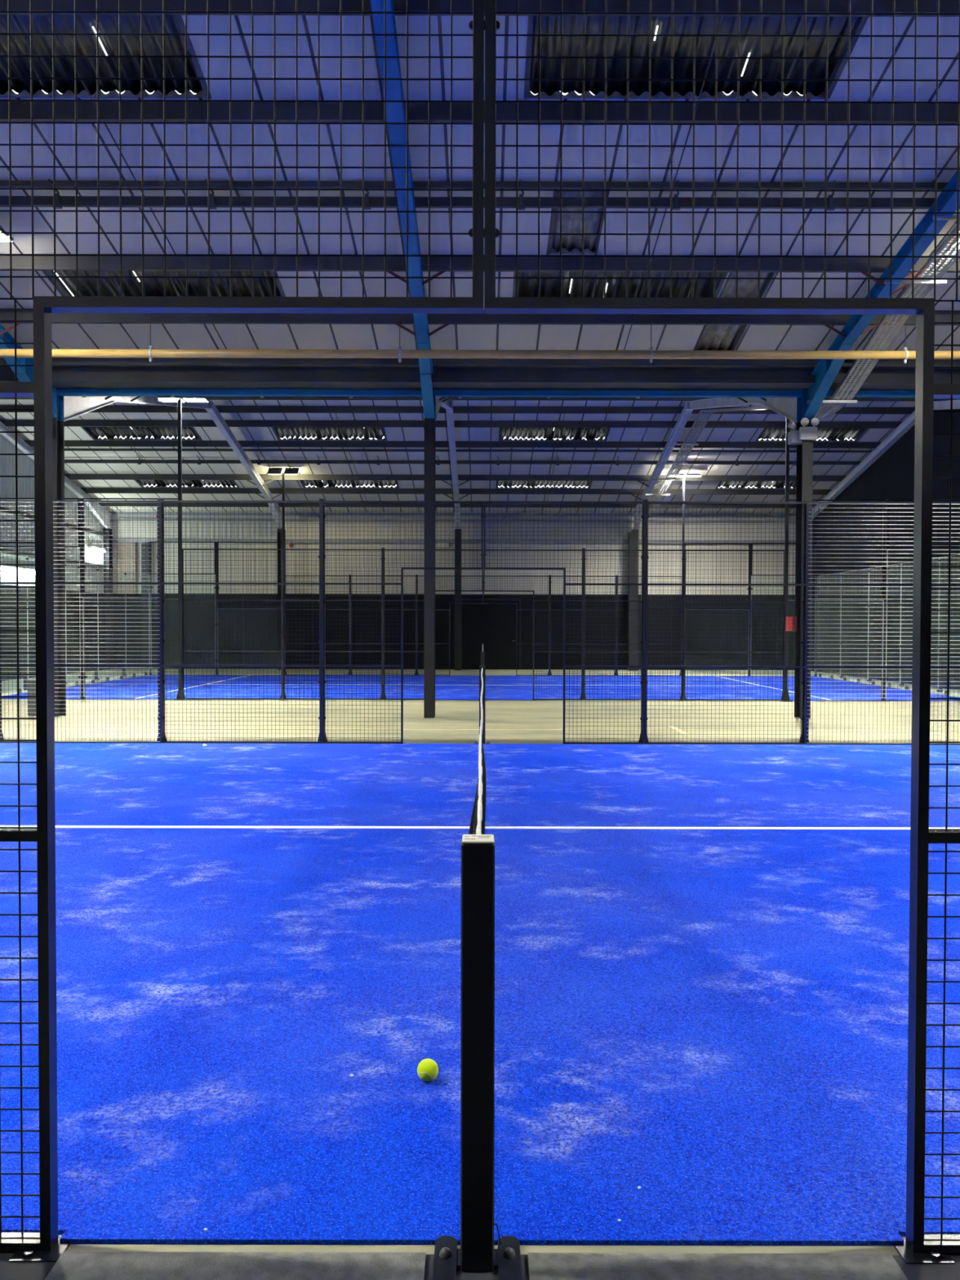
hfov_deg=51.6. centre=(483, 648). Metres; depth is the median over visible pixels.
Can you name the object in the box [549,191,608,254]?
corrugated patch
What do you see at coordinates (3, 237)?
floodlight mast
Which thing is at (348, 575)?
fence post
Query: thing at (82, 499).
mesh fence
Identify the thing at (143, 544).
post
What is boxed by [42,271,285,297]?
rooflight
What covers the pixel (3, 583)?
mesh fence
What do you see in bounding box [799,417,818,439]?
emergency light
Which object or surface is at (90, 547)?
strip light
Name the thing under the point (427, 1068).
ball
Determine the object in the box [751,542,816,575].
mesh fence
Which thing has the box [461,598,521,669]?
door
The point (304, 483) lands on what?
rooflight
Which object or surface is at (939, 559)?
glass wall
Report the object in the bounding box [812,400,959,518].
rafter
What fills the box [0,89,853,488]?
ceiling
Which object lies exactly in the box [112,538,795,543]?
trim
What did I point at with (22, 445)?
rafter
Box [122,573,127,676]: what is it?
post
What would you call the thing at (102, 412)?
rod
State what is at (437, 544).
wall box
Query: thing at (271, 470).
floodlight mast
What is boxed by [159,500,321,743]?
mesh fence
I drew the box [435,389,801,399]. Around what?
beam
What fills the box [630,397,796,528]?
rafter
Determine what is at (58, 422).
steel column
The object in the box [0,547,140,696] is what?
glass wall
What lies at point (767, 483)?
rooflight
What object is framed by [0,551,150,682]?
glass wall
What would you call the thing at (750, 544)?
post
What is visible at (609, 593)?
mesh fence
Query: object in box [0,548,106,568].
trim
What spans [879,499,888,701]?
post
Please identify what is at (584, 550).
mesh fence
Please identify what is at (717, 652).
mesh fence
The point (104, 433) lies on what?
rooflight
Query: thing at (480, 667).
net post
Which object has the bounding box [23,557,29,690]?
post
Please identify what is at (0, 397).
beam
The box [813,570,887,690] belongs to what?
glass wall
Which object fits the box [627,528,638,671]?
steel column
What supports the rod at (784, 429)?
attached to the beam at (123, 409)
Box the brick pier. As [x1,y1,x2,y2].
[116,542,137,593]
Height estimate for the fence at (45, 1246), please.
3.000 m
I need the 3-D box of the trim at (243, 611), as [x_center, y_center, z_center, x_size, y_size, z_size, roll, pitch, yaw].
[-8.289,-0.593,34.289,0.020,2.550,0.012,0,1,0]
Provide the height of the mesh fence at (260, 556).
1.980 m
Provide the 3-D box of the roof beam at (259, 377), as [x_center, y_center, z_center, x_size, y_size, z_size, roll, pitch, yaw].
[-0.851,-4.267,15.794,24.000,0.255,0.920,0,1,0]
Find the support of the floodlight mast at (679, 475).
on the floor at (80, 713)
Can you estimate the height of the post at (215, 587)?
4.000 m
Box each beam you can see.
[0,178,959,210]
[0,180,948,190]
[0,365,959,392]
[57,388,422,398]
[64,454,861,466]
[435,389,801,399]
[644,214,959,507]
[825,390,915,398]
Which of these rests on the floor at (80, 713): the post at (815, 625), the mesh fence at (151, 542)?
the post at (815, 625)
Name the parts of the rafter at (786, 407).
apex plate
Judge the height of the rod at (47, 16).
1.316 m
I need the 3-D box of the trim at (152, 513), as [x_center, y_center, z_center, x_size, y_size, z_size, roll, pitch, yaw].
[-0.850,-4.651,34.210,24.000,0.100,0.120,0,1,0]
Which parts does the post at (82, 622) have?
plate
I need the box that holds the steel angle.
[33,448,872,453]
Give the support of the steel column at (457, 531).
on the floor at (80, 713)
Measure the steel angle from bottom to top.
0.060 m
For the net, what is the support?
attached to the net post at (477, 1252)
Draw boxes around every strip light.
[0,565,35,573]
[87,546,104,552]
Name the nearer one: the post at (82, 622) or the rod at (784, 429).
the post at (82, 622)
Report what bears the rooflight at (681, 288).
attached to the ceiling at (64, 335)
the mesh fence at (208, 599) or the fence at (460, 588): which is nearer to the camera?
the mesh fence at (208, 599)
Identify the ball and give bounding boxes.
[417,1058,438,1081]
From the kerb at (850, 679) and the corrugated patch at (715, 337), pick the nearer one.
the corrugated patch at (715, 337)
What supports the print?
on the net post at (477, 1252)
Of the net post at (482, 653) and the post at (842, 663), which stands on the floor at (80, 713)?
the net post at (482, 653)
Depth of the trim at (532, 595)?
34.28 m
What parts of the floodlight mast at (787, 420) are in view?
plate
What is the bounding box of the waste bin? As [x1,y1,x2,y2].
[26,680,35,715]
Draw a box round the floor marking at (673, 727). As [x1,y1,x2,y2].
[669,726,688,733]
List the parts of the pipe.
hanger rod, hanger rod, hanger rod, hanger rod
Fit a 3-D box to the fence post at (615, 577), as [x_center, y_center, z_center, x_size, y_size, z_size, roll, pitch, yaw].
[4.002,-0.694,29.847,0.140,3.030,0.120,0,1,0]
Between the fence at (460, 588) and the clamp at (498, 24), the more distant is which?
the fence at (460, 588)
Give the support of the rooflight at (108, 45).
attached to the ceiling at (64, 335)
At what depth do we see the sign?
16.06 m
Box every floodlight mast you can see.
[0,226,13,739]
[157,395,208,700]
[266,466,300,675]
[668,473,701,675]
[780,417,791,701]
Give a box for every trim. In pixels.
[0,506,106,536]
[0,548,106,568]
[0,585,113,680]
[110,511,795,515]
[110,519,795,522]
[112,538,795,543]
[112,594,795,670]
[113,593,783,595]
[243,610,244,668]
[312,595,313,668]
[532,595,533,669]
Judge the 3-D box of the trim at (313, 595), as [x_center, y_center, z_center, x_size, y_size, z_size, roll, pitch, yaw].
[-5.889,-0.588,34.289,0.020,2.550,0.012,0,1,0]
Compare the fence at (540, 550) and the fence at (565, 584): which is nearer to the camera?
the fence at (565, 584)
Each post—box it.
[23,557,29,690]
[76,497,87,699]
[94,568,99,680]
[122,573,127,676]
[141,542,149,668]
[146,542,154,675]
[156,498,166,741]
[213,542,221,675]
[280,547,286,697]
[317,498,327,741]
[348,574,351,674]
[380,547,386,698]
[414,574,418,675]
[431,834,521,1279]
[474,666,489,743]
[477,651,487,700]
[547,574,551,675]
[580,548,586,698]
[614,577,617,675]
[638,499,648,742]
[680,548,686,698]
[746,542,752,675]
[799,499,809,742]
[813,542,819,676]
[839,574,844,678]
[866,570,871,682]
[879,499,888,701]
[898,566,904,686]
[936,560,942,692]
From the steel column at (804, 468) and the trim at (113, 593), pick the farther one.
the trim at (113, 593)
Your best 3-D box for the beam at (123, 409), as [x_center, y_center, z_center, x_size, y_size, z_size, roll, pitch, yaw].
[-0.847,-6.142,25.501,24.000,0.170,0.061,0,1,0]
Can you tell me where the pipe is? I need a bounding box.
[0,315,959,363]
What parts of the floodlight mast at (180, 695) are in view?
led panel, plate, led panel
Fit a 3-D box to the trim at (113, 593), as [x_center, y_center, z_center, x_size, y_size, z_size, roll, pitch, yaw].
[-0.856,-1.870,34.293,24.000,0.035,0.070,0,1,0]
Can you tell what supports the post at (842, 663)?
on the kerb at (850, 679)
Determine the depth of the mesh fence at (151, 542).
29.71 m
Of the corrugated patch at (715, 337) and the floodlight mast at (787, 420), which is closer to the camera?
the corrugated patch at (715, 337)
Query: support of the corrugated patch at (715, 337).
attached to the ceiling at (64, 335)
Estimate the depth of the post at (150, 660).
29.77 m
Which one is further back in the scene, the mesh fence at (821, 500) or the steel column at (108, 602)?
the steel column at (108, 602)
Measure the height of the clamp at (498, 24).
0.019 m
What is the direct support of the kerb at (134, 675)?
on the floor at (80, 713)
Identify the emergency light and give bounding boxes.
[787,420,802,444]
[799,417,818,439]
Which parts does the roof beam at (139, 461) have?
rail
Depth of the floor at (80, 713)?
14.79 m
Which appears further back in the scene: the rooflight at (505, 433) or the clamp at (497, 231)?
the rooflight at (505, 433)
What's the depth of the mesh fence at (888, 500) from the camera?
19.71 m
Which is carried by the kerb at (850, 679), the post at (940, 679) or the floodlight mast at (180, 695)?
the post at (940, 679)
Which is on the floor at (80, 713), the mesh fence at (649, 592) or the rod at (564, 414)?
the mesh fence at (649, 592)
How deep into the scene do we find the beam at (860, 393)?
15.77 m
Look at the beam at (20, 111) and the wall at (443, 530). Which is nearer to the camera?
the beam at (20, 111)
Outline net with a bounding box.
[468,667,486,834]
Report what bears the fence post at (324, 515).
on the floor at (80, 713)
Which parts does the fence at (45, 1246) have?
foot plate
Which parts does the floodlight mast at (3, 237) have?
led panel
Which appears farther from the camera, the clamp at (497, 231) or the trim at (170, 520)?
the trim at (170, 520)
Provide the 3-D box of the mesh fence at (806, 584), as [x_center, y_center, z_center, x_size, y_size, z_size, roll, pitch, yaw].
[3.005,-0.311,12.266,2.000,3.000,0.040,0,1,0]
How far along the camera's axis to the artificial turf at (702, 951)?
3.83 m
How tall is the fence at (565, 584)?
3.000 m
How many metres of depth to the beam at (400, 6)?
8.54 m
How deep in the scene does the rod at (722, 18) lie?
10.41 m
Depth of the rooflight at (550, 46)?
9.36 m
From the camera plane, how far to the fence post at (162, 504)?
12.32 m
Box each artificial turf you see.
[0,742,959,1245]
[1,675,959,701]
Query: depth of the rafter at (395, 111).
10.47 m
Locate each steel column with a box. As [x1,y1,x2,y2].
[52,386,66,717]
[102,528,113,669]
[277,528,285,670]
[423,387,435,718]
[454,528,461,670]
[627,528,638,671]
[794,388,813,719]
[810,529,813,671]
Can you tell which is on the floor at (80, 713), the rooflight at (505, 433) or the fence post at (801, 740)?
the fence post at (801, 740)
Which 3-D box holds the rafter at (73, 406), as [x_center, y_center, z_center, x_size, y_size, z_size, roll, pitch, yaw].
[-6.849,-5.026,24.900,0.897,2.335,17.800,0,1,0]
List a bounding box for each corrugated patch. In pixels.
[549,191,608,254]
[693,324,747,350]
[718,272,775,297]
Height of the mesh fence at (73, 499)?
0.980 m
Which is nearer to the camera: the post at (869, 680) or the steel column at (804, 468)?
the steel column at (804, 468)
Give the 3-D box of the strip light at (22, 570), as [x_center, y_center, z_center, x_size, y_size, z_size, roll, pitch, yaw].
[-12.769,-2.159,27.361,0.173,0.125,2.400,0,1,0]
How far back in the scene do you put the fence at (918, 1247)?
2.25 m
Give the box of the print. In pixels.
[464,835,490,839]
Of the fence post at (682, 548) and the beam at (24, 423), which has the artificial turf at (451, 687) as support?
the fence post at (682, 548)
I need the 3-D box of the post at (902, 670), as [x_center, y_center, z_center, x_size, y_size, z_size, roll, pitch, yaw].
[10.036,-0.513,23.764,0.110,2.950,0.060,0,1,0]
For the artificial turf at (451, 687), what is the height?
0.014 m
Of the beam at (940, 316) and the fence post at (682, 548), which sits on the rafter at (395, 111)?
the beam at (940, 316)
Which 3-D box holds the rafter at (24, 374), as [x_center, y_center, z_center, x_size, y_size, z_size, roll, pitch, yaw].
[-6.850,-4.643,6.664,0.898,2.335,18.080,0,1,0]
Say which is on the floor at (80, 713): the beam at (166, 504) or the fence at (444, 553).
the fence at (444, 553)
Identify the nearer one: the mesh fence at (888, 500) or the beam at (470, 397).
the mesh fence at (888, 500)
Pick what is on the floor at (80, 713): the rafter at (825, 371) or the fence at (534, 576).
the fence at (534, 576)
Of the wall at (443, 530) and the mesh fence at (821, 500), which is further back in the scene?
the wall at (443, 530)
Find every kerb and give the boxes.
[1,671,149,695]
[817,673,959,697]
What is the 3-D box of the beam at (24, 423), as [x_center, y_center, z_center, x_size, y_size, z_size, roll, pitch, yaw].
[-0.847,-5.981,26.405,24.000,0.170,0.061,0,1,0]
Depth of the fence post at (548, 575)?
29.78 m
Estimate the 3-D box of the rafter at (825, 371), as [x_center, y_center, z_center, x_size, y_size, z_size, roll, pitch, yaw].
[5.150,-4.618,6.664,0.898,2.335,18.080,0,1,0]
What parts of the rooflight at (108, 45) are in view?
trim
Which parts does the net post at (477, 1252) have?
foot plate, foot plate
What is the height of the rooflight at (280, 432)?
0.402 m
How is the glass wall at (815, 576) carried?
attached to the post at (815, 625)
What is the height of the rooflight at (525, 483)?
0.374 m
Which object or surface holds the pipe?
hanging from the beam at (940, 316)
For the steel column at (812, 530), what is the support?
on the floor at (80, 713)
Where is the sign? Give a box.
[785,617,796,631]
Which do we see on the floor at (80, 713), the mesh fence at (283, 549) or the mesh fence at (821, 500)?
the mesh fence at (283, 549)
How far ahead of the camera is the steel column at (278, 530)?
33.61 m
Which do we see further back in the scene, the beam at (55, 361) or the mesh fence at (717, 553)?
the mesh fence at (717, 553)
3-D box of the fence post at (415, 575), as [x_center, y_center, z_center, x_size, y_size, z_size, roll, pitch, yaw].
[-1.998,-0.706,29.847,0.140,3.030,0.120,0,1,0]
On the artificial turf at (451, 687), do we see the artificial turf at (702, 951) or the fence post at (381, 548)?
the fence post at (381, 548)
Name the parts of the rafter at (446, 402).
apex plate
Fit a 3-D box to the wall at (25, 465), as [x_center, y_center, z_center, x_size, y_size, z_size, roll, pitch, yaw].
[-12.930,-2.653,15.948,0.150,7.460,37.000,0,1,0]
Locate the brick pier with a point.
(119, 544)
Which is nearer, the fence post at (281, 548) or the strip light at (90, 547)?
the fence post at (281, 548)
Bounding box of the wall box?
[436,543,448,546]
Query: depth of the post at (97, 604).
25.75 m
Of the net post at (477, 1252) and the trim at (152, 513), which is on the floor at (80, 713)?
the net post at (477, 1252)
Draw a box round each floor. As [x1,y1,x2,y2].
[0,668,959,1279]
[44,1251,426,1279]
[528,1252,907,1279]
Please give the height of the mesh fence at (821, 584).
3.000 m
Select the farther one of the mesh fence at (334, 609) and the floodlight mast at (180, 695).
the mesh fence at (334, 609)
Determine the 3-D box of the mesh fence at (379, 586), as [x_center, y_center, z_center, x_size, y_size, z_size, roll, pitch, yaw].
[-2.995,-0.691,29.762,2.000,3.000,0.040,0,1,0]
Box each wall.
[0,426,111,593]
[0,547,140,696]
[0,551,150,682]
[111,515,795,594]
[164,574,266,620]
[750,576,816,674]
[811,400,959,690]
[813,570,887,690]
[816,554,959,688]
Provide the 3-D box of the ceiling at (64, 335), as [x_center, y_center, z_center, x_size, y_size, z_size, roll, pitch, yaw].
[-0.849,-5.232,15.894,24.000,1.890,36.600,0,1,0]
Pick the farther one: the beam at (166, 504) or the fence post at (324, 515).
the beam at (166, 504)
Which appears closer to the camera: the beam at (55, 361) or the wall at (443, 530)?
the beam at (55, 361)
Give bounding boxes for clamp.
[468,20,500,30]
[468,228,499,237]
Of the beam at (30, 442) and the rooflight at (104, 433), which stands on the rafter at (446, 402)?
the beam at (30, 442)
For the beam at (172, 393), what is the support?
attached to the steel column at (58, 422)
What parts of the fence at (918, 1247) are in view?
foot plate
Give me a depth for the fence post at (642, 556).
12.31 m
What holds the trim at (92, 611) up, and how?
attached to the wall at (25, 465)
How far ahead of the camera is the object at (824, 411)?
14.49 m
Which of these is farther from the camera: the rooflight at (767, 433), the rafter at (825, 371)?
the rooflight at (767, 433)
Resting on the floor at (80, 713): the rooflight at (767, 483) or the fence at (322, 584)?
the fence at (322, 584)
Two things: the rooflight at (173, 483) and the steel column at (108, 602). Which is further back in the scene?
the steel column at (108, 602)
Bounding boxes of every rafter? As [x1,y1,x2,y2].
[0,322,56,417]
[0,421,111,528]
[63,395,282,528]
[370,0,450,417]
[435,396,470,528]
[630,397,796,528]
[803,166,959,418]
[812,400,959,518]
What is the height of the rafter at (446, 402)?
2.335 m
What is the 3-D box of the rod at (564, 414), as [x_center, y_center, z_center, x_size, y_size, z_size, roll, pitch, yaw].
[2.101,-5.431,29.242,0.014,1.516,7.503,0,1,0]
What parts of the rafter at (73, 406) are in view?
apex plate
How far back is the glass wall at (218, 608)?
29.74 m
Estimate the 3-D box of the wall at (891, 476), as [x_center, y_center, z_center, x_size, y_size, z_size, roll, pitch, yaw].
[11.220,-2.602,15.948,0.150,7.460,37.000,0,1,0]
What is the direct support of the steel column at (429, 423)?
on the floor at (80, 713)
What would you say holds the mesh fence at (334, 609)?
on the floor at (80, 713)
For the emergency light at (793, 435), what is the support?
attached to the steel column at (804, 468)
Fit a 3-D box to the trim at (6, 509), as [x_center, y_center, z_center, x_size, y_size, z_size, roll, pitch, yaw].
[-12.803,-3.482,15.926,0.100,0.120,36.490,0,1,0]
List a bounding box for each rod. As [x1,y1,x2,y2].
[45,14,232,359]
[102,412,187,505]
[335,413,368,504]
[546,413,564,505]
[620,16,724,360]
[726,429,785,506]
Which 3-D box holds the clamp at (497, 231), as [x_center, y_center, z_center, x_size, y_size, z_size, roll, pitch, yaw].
[0.002,-0.953,2.276,0.071,0.019,0.016,0,1,0]
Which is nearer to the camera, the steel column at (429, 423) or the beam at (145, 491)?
the steel column at (429, 423)
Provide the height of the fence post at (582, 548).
3.030 m
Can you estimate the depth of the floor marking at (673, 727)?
14.10 m
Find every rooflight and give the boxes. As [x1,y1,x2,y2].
[0,14,211,98]
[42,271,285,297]
[80,426,202,440]
[134,480,239,488]
[271,426,386,440]
[299,480,399,488]
[496,480,592,488]
[498,427,610,441]
[512,246,728,297]
[524,15,868,100]
[715,480,795,488]
[755,427,867,441]
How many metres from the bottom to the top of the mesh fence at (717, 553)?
1.980 m
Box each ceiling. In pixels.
[0,15,959,513]
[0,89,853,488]
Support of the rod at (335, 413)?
attached to the beam at (24, 423)
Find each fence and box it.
[0,0,484,1262]
[0,497,79,547]
[0,500,159,742]
[81,497,178,598]
[150,541,215,574]
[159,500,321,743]
[182,548,282,699]
[217,542,282,608]
[282,548,382,699]
[284,575,350,675]
[320,500,483,743]
[350,575,416,675]
[382,549,483,699]
[416,575,483,675]
[483,501,645,744]
[483,549,583,700]
[483,575,550,675]
[484,0,959,1263]
[550,575,617,675]
[583,549,684,700]
[616,576,681,675]
[644,501,808,744]
[684,542,749,608]
[684,549,784,700]
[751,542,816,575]
[788,499,884,599]
[806,502,959,745]
[887,499,959,549]
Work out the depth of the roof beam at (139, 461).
28.99 m
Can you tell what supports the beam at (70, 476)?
on the rafter at (446, 402)

